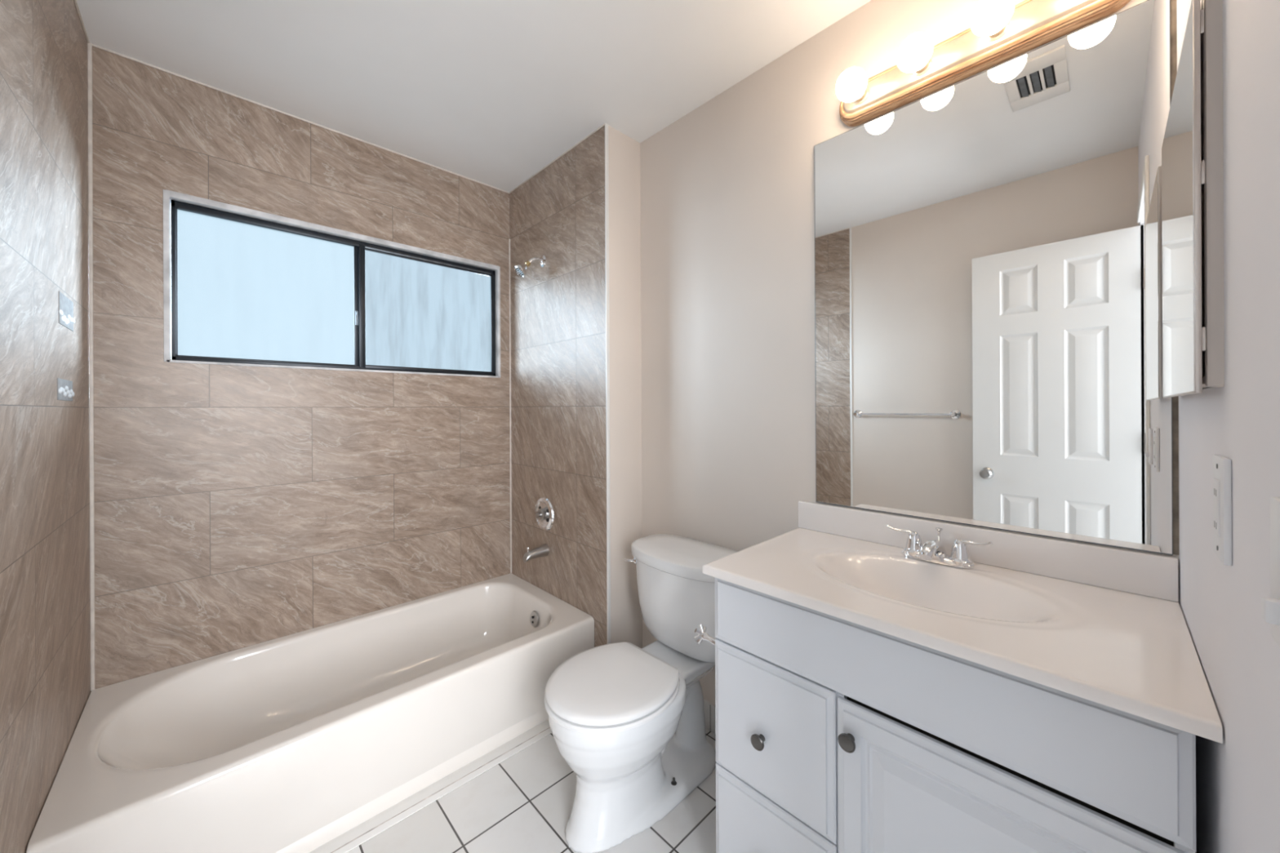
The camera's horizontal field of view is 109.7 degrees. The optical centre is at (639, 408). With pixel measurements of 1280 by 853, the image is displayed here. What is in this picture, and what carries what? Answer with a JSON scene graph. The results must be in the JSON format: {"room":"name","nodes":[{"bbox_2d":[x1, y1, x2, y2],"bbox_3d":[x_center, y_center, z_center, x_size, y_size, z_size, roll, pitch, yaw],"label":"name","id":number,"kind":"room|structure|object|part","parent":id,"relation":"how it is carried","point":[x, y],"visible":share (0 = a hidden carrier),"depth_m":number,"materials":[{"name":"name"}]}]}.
{"room":"bathroom","nodes":[
{"label":"bathroom","id":0,"kind":"room"},
{"bbox_2d":[0,0,90,852],"bbox_3d":[-1.466,0.034,1.050,0.100,2.487,1.117,0,0,-44],"label":"wall","id":1,"kind":"structure","parent":0,"point":[45,615],"depth_m":1.05,"materials":[{"name":"tile"}]},
{"bbox_2d":[57,377,74,400],"bbox_3d":[-1.573,-0.050,1.236,0.005,0.057,0.191,0,0,-44],"label":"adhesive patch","id":2,"kind":"object","parent":1,"relation":"attached to","point":[64,387],"visible":1,"depth_m":1.22,"materials":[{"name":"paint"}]},
{"bbox_2d":[58,291,75,331],"bbox_3d":[-1.585,-0.266,1.248,0.005,0.084,0.190,0,0,-44],"label":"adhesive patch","id":3,"kind":"object","parent":1,"relation":"attached to","point":[66,319],"visible":1,"depth_m":1.23,"materials":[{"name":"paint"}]},
{"bbox_2d":[73,0,89,43],"bbox_3d":[-1.434,-1.207,1.086,0.005,0.006,1.117,0,0,-44],"label":"trim","id":4,"kind":"structure","parent":1,"relation":"attached to","point":[75,1],"depth_m":1.40,"materials":[{"name":"beige plastic"}]},
{"bbox_2d":[90,46,510,692],"bbox_3d":[-1.232,0.033,2.117,1.915,2.487,0.100,0,0,-44],"label":"wall","id":5,"kind":"structure","parent":0,"point":[237,507],"depth_m":1.79,"materials":[{"name":"tile"}]},
{"bbox_2d":[87,42,95,690],"bbox_3d":[-1.811,-0.140,1.487,0.009,2.136,0.009,0,0,-44],"label":"trim","id":6,"kind":"structure","parent":5,"relation":"attached to","point":[89,45],"depth_m":1.48,"materials":[{"name":"beige plastic"}]},
{"bbox_2d":[92,44,509,193],"bbox_3d":[-1.276,-1.207,2.009,1.510,0.007,0.005,0,0,-44],"label":"trim","id":7,"kind":"structure","parent":5,"relation":"attached to","point":[93,45],"depth_m":1.82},
{"bbox_2d":[163,189,500,377],"bbox_3d":[-1.260,-0.475,2.073,1.280,0.616,0.079,0,0,-44],"label":"window","id":8,"kind":"structure","parent":5,"relation":"in","point":[242,286],"depth_m":1.93,"materials":[{"name":"glass"}]},
{"bbox_3d":[-1.500,-0.466,1.852,0.563,0.545,0.005,0,0,-44],"label":"pane","id":9,"kind":"part","parent":8,"relation":"part of","materials":[{"name":"blue"}]},
{"bbox_3d":[-1.496,-0.465,1.857,0.583,0.555,0.018,0,0,-44],"label":"sash","id":10,"kind":"part","parent":8,"relation":"part of","materials":[{"name":"black metal"}]},
{"bbox_3d":[-1.043,-0.466,2.267,0.643,0.561,0.014,0,0,-44],"label":"sash","id":11,"kind":"part","parent":8,"relation":"part of","materials":[{"name":"black metal"}]},
{"bbox_3d":[-1.038,-0.739,2.268,0.605,0.008,0.010,0,0,-44],"label":"rail","id":12,"kind":"part","parent":8,"relation":"part of","materials":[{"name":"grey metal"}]},
{"bbox_3d":[-1.040,-0.465,2.271,0.613,0.535,0.005,0,0,-44],"label":"pane","id":13,"kind":"part","parent":8,"relation":"part of","materials":[{"name":"blue"}]},
{"bbox_2d":[508,239,511,573],"bbox_3d":[-0.728,-0.014,2.528,0.007,1.874,0.007,0,0,-44],"label":"trim","id":14,"kind":"structure","parent":5,"relation":"attached to","point":[508,239],"depth_m":2.53,"materials":[{"name":"white plastic"}]},
{"bbox_2d":[309,719,551,852],"bbox_3d":[-0.729,1.272,1.452,1.510,0.004,0.074,0,0,-44],"label":"trim","id":15,"kind":"structure","parent":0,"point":[334,844],"depth_m":1.48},
{"bbox_2d":[76,0,871,192],"bbox_3d":[-0.363,-1.255,1.205,1.915,0.080,2.629,0,0,-44],"label":"ceiling","id":16,"kind":"structure","parent":0,"point":[490,92],"depth_m":1.56,"materials":[{"name":"paint"}]},
{"bbox_2d":[346,728,715,852],"bbox_3d":[0.239,1.319,0.592,1.915,0.100,4.331,0,0,-44],"label":"floor","id":17,"kind":"structure","parent":0,"point":[523,803],"depth_m":1.40,"materials":[{"name":"tile"}]},
{"bbox_2d":[26,573,594,852],"bbox_3d":[-1.004,1.100,1.737,1.506,0.351,0.753,0,0,-44],"label":"bathtub","id":18,"kind":"object","parent":17,"relation":"on","point":[289,744],"visible":0.95,"depth_m":1.49,"materials":[{"name":"ceramic"}]},
{"bbox_3d":[-0.504,1.004,2.152,0.018,0.074,0.074,0,0,-44],"label":"overflow plate","id":19,"kind":"part","parent":18,"relation":"part of","materials":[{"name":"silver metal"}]},
{"bbox_2d":[544,533,737,852],"bbox_3d":[0.012,0.896,1.518,0.713,0.749,0.488,0,0,-44],"label":"toilet","id":20,"kind":"object","parent":17,"relation":"on","point":[628,719],"visible":0.93,"depth_m":1.41,"materials":[{"name":"ceramic"}]},
{"bbox_3d":[-0.098,0.874,1.409,0.403,0.014,0.384,0,0,-44],"label":"seat","id":21,"kind":"part","parent":20,"relation":"part of","materials":[{"name":"plastic"}]},
{"bbox_3d":[-0.098,0.851,1.409,0.399,0.025,0.380,0,0,-44],"label":"lid","id":22,"kind":"part","parent":20,"relation":"part of","materials":[{"name":"plastic"}]},
{"bbox_3d":[-0.035,0.591,1.763,0.036,0.028,0.071,0,0,-44],"label":"flush lever","id":23,"kind":"part","parent":20,"relation":"part of","materials":[{"name":"silver metal"}]},
{"bbox_3d":[0.012,1.076,1.513,0.688,0.390,0.369,0,0,-44],"label":"bowl","id":24,"kind":"part","parent":20,"relation":"part of","materials":[{"name":"ceramic"}]},
{"bbox_3d":[0.175,0.725,1.672,0.250,0.321,0.456,0,0,-44],"label":"tank","id":25,"kind":"part","parent":20,"relation":"part of","materials":[{"name":"ceramic"}]},
{"bbox_3d":[0.170,0.544,1.668,0.276,0.047,0.482,0,0,-44],"label":"tank lid","id":26,"kind":"part","parent":20,"relation":"part of","materials":[{"name":"ceramic"}]},
{"bbox_2d":[693,577,1195,852],"bbox_3d":[0.603,0.842,1.067,0.520,0.851,0.865,0,0,-44],"label":"vanity cabinet","id":27,"kind":"object","parent":17,"relation":"on","point":[834,735],"depth_m":0.84,"materials":[{"name":"white wood"}]},
{"bbox_3d":[0.169,0.618,1.234,0.050,0.051,0.024,0,0,-44],"label":"cross handle","id":28,"kind":"part","parent":27,"relation":"part of","materials":[{"name":"silver metal"}]},
{"bbox_3d":[0.189,0.618,1.213,0.050,0.051,0.082,0,0,-44],"label":"valve handle","id":29,"kind":"part","parent":27,"relation":"part of","materials":[{"name":"silver metal"}]},
{"bbox_3d":[0.194,0.625,1.208,0.032,0.032,0.067,0,0,-44],"label":"stem","id":30,"kind":"part","parent":27,"relation":"part of","materials":[{"name":"silver metal"}]},
{"bbox_3d":[0.277,0.771,1.047,0.024,0.034,0.034,0,0,-44],"label":"knob","id":31,"kind":"part","parent":27,"relation":"part of","materials":[{"name":"grey metal"}]},
{"bbox_3d":[0.301,0.753,1.053,0.018,0.316,0.310,0,0,-44],"label":"drawer","id":32,"kind":"part","parent":27,"relation":"part of","materials":[{"name":"white wood"}]},
{"bbox_3d":[0.303,1.063,1.053,0.018,0.293,0.310,0,0,-44],"label":"drawer","id":33,"kind":"part","parent":27,"relation":"part of","materials":[{"name":"white wood"}]},
{"bbox_3d":[0.417,0.665,0.902,0.024,0.034,0.034,0,0,-44],"label":"knob","id":34,"kind":"part","parent":27,"relation":"part of","materials":[{"name":"grey metal"}]},
{"bbox_2d":[702,500,1222,743],"bbox_3d":[0.631,0.415,1.035,0.528,0.215,0.813,0,0,-44],"label":"countertop","id":35,"kind":"structure","parent":27,"relation":"on","point":[1107,626],"depth_m":0.94,"materials":[{"name":"stone"}]},
{"bbox_2d":[885,524,992,568],"bbox_3d":[0.762,0.354,1.163,0.184,0.080,0.159,0,0,6],"label":"faucet","id":36,"kind":"object","parent":35,"relation":"on","point":[932,550],"visible":1,"depth_m":1.13,"materials":[{"name":"silver metal"}]},
{"bbox_3d":[0.721,0.353,1.222,0.052,0.069,0.093,0,0,-44],"label":"handle","id":37,"kind":"part","parent":36,"relation":"part of","materials":[{"name":"silver metal"}]},
{"bbox_3d":[0.741,0.363,1.142,0.136,0.062,0.160,0,0,-44],"label":"spout","id":38,"kind":"part","parent":36,"relation":"part of","materials":[{"name":"silver metal"}]},
{"bbox_3d":[0.789,0.349,1.188,0.017,0.070,0.017,0,0,-44],"label":"lift rod","id":39,"kind":"part","parent":36,"relation":"part of","materials":[{"name":"silver metal"}]},
{"bbox_3d":[0.820,0.353,1.119,0.052,0.069,0.093,0,0,-44],"label":"handle","id":40,"kind":"part","parent":36,"relation":"part of","materials":[{"name":"silver metal"}]},
{"bbox_3d":[0.573,0.904,0.771,0.018,0.607,0.464,0,0,-44],"label":"door","id":41,"kind":"part","parent":27,"relation":"part of","materials":[{"name":"white wood"}]},
{"bbox_2d":[509,125,642,648],"bbox_3d":[-0.360,0.029,2.299,0.205,2.487,0.846,0,0,-44],"label":"wall","id":42,"kind":"structure","parent":0,"point":[558,455],"depth_m":2.06,"materials":[{"name":"tile"}]},
{"bbox_2d":[514,254,546,277],"bbox_3d":[-0.551,-0.713,2.243,0.151,0.128,0.068,0,0,-38],"label":"shower","id":43,"kind":"object","parent":42,"relation":"attached to","point":[521,269],"visible":1,"depth_m":2.23,"materials":[{"name":"silver metal"}]},
{"bbox_3d":[-0.523,-0.738,2.258,0.085,0.044,0.023,0,0,-36],"label":"shower arm","id":44,"kind":"part","parent":43,"relation":"part of","materials":[{"name":"silver metal"}]},
{"bbox_2d":[522,543,549,562],"bbox_3d":[-0.519,0.713,2.233,0.120,0.073,0.062,0,0,-44],"label":"tub spout","id":45,"kind":"object","parent":42,"relation":"attached to","point":[543,550],"visible":1,"depth_m":2.22,"materials":[{"name":"silver metal"}]},
{"bbox_2d":[534,497,554,530],"bbox_3d":[-0.496,0.531,2.261,0.048,0.170,0.170,0,0,-44],"label":"shower valve","id":46,"kind":"object","parent":42,"relation":"attached to","point":[544,509],"visible":1,"depth_m":2.25,"materials":[{"name":"silver metal"}]},
{"bbox_3d":[-0.499,0.531,2.258,0.040,0.060,0.060,0,0,-44],"label":"valve stem","id":47,"kind":"part","parent":46,"relation":"part of","materials":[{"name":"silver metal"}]},
{"bbox_2d":[509,123,604,193],"bbox_3d":[-0.442,-1.211,2.226,0.005,0.006,0.846,0,0,-44],"label":"trim","id":48,"kind":"structure","parent":42,"relation":"attached to","point":[603,125],"depth_m":2.16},
{"bbox_2d":[604,123,610,644],"bbox_3d":[-0.138,0.028,1.928,0.016,2.487,0.008,0,0,-44],"label":"trim","id":49,"kind":"structure","parent":42,"relation":"attached to","point":[606,171],"depth_m":1.92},
{"bbox_2d":[640,0,1179,705],"bbox_3d":[0.333,0.025,1.798,0.100,2.487,2.529,0,0,-44],"label":"wall","id":50,"kind":"structure","parent":0,"point":[727,187],"depth_m":1.67,"materials":[{"name":"paint"}]},
{"bbox_2d":[703,698,715,734],"bbox_3d":[0.269,1.217,1.789,0.012,0.105,0.755,0,0,-44],"label":"baseboard","id":51,"kind":"structure","parent":50,"relation":"attached to","point":[707,704],"depth_m":1.78,"materials":[{"name":"white wood"}]},
{"bbox_2d":[710,704,711,731],"bbox_3d":[0.205,1.217,1.853,0.009,0.104,0.218,0,0,-44],"label":"trim","id":52,"kind":"structure","parent":50,"relation":"attached to","point":[710,704],"depth_m":1.77,"materials":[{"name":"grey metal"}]},
{"bbox_2d":[835,0,1130,126],"bbox_3d":[0.792,-0.919,1.128,0.158,0.112,0.632,0,0,-44],"label":"vanity light","id":53,"kind":"object","parent":50,"relation":"attached to","point":[1032,24],"depth_m":1.13,"materials":[{"name":"gold metal"}]},
{"bbox_3d":[0.601,-0.916,1.279,0.090,0.082,0.082,0,0,-44],"label":"light bulb","id":54,"kind":"part","parent":53,"relation":"part of","materials":[{"name":"white glass"}]},
{"bbox_2d":[852,87,869,105],"bbox_3d":[0.644,-0.918,1.320,0.027,0.048,0.048,0,0,-44],"label":"socket","id":55,"kind":"object","parent":53,"relation":"attached to","point":[864,100],"depth_m":1.31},
{"bbox_3d":[0.711,-0.917,1.165,0.090,0.082,0.082,0,0,-44],"label":"light bulb","id":56,"kind":"part","parent":53,"relation":"part of","materials":[{"name":"white glass"}]},
{"bbox_2d":[912,57,932,76],"bbox_3d":[0.753,-0.919,1.206,0.027,0.048,0.048,0,0,-44],"label":"socket","id":57,"kind":"object","parent":53,"relation":"attached to","point":[926,70],"depth_m":1.20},
{"bbox_3d":[0.821,-0.917,1.050,0.090,0.082,0.082,0,0,-44],"label":"light bulb","id":58,"kind":"part","parent":53,"relation":"part of","materials":[{"name":"white glass"}]},
{"bbox_2d":[984,21,1009,41],"bbox_3d":[0.863,-0.919,1.091,0.027,0.048,0.048,0,0,-44],"label":"socket","id":59,"kind":"object","parent":53,"relation":"attached to","point":[1002,35],"depth_m":1.09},
{"bbox_2d":[798,500,1178,602],"bbox_3d":[0.814,0.350,1.210,0.022,0.087,0.813,0,0,-44],"label":"backsplash","id":60,"kind":"structure","parent":50,"relation":"attached to","point":[1144,574],"depth_m":1.08,"materials":[{"name":"stone"}]},
{"bbox_2d":[813,0,1173,555],"bbox_3d":[0.833,-0.277,1.199,0.006,1.161,0.753,0,0,-44],"label":"wall mirror","id":61,"kind":"object","parent":50,"relation":"attached to","point":[988,244],"visible":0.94,"depth_m":1.11,"materials":[{"name":"clear glass"}]},
{"bbox_2d":[1170,0,1179,555],"bbox_3d":[1.096,-0.461,0.925,0.004,1.521,0.009,0,0,-44],"label":"trim","id":62,"kind":"structure","parent":50,"relation":"attached to","point":[1173,2],"depth_m":0.92,"materials":[{"name":"silver metal"}]},
{"bbox_2d":[1176,0,1279,852],"bbox_3d":[0.483,0.025,0.259,1.815,2.487,0.100,0,0,-44],"label":"wall","id":63,"kind":"structure","parent":0,"point":[1237,779],"depth_m":0.48,"materials":[{"name":"paint"}]},
{"bbox_2d":[1161,0,1224,397],"bbox_3d":[0.909,-0.280,0.693,0.482,0.519,0.114,0,0,-44],"label":"medicine cabinet","id":64,"kind":"object","parent":63,"relation":"attached to","point":[1193,147],"visible":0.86,"depth_m":0.57,"materials":[{"name":"grey metal"}]},
{"bbox_2d":[1161,0,1195,396],"bbox_3d":[0.871,-0.271,0.734,0.477,0.495,0.002,0,0,-44],"label":"mirror","id":65,"kind":"object","parent":64,"relation":"attached to","point":[1178,148],"depth_m":0.67,"materials":[{"name":"clear glass"}]},
{"bbox_3d":[0.873,-0.271,0.732,0.482,0.500,0.006,0,0,-44],"label":"door","id":66,"kind":"part","parent":64,"relation":"part of","materials":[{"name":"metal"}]},
{"bbox_2d":[1213,454,1232,565],"bbox_3d":[0.707,0.120,0.548,0.074,0.124,0.009,0,0,-44],"label":"wall outlet","id":67,"kind":"object","parent":63,"relation":"attached to","point":[1222,465],"visible":1,"depth_m":0.53,"materials":[{"name":"white plastic"}]},
{"bbox_2d":[1213,477,1220,537],"bbox_3d":[0.705,0.120,0.550,0.034,0.068,0.003,0,0,-44],"label":"socket","id":68,"kind":"object","parent":67,"relation":"attached to","point":[1216,481],"depth_m":0.54,"materials":[{"name":"white plastic"}]},
{"bbox_2d":[1262,496,1279,647],"bbox_3d":[0.494,0.130,0.348,0.072,0.116,0.015,0,0,-44],"label":"light switch","id":69,"kind":"object","parent":63,"relation":"attached to","point":[1270,606],"visible":1,"depth_m":0.36,"materials":[{"name":"white plastic"}]},
{"bbox_3d":[0.497,0.130,0.345,0.072,0.116,0.006,0,0,-44],"label":"plate","id":70,"kind":"part","parent":69,"relation":"part of","materials":[{"name":"white plastic"}]}
]}

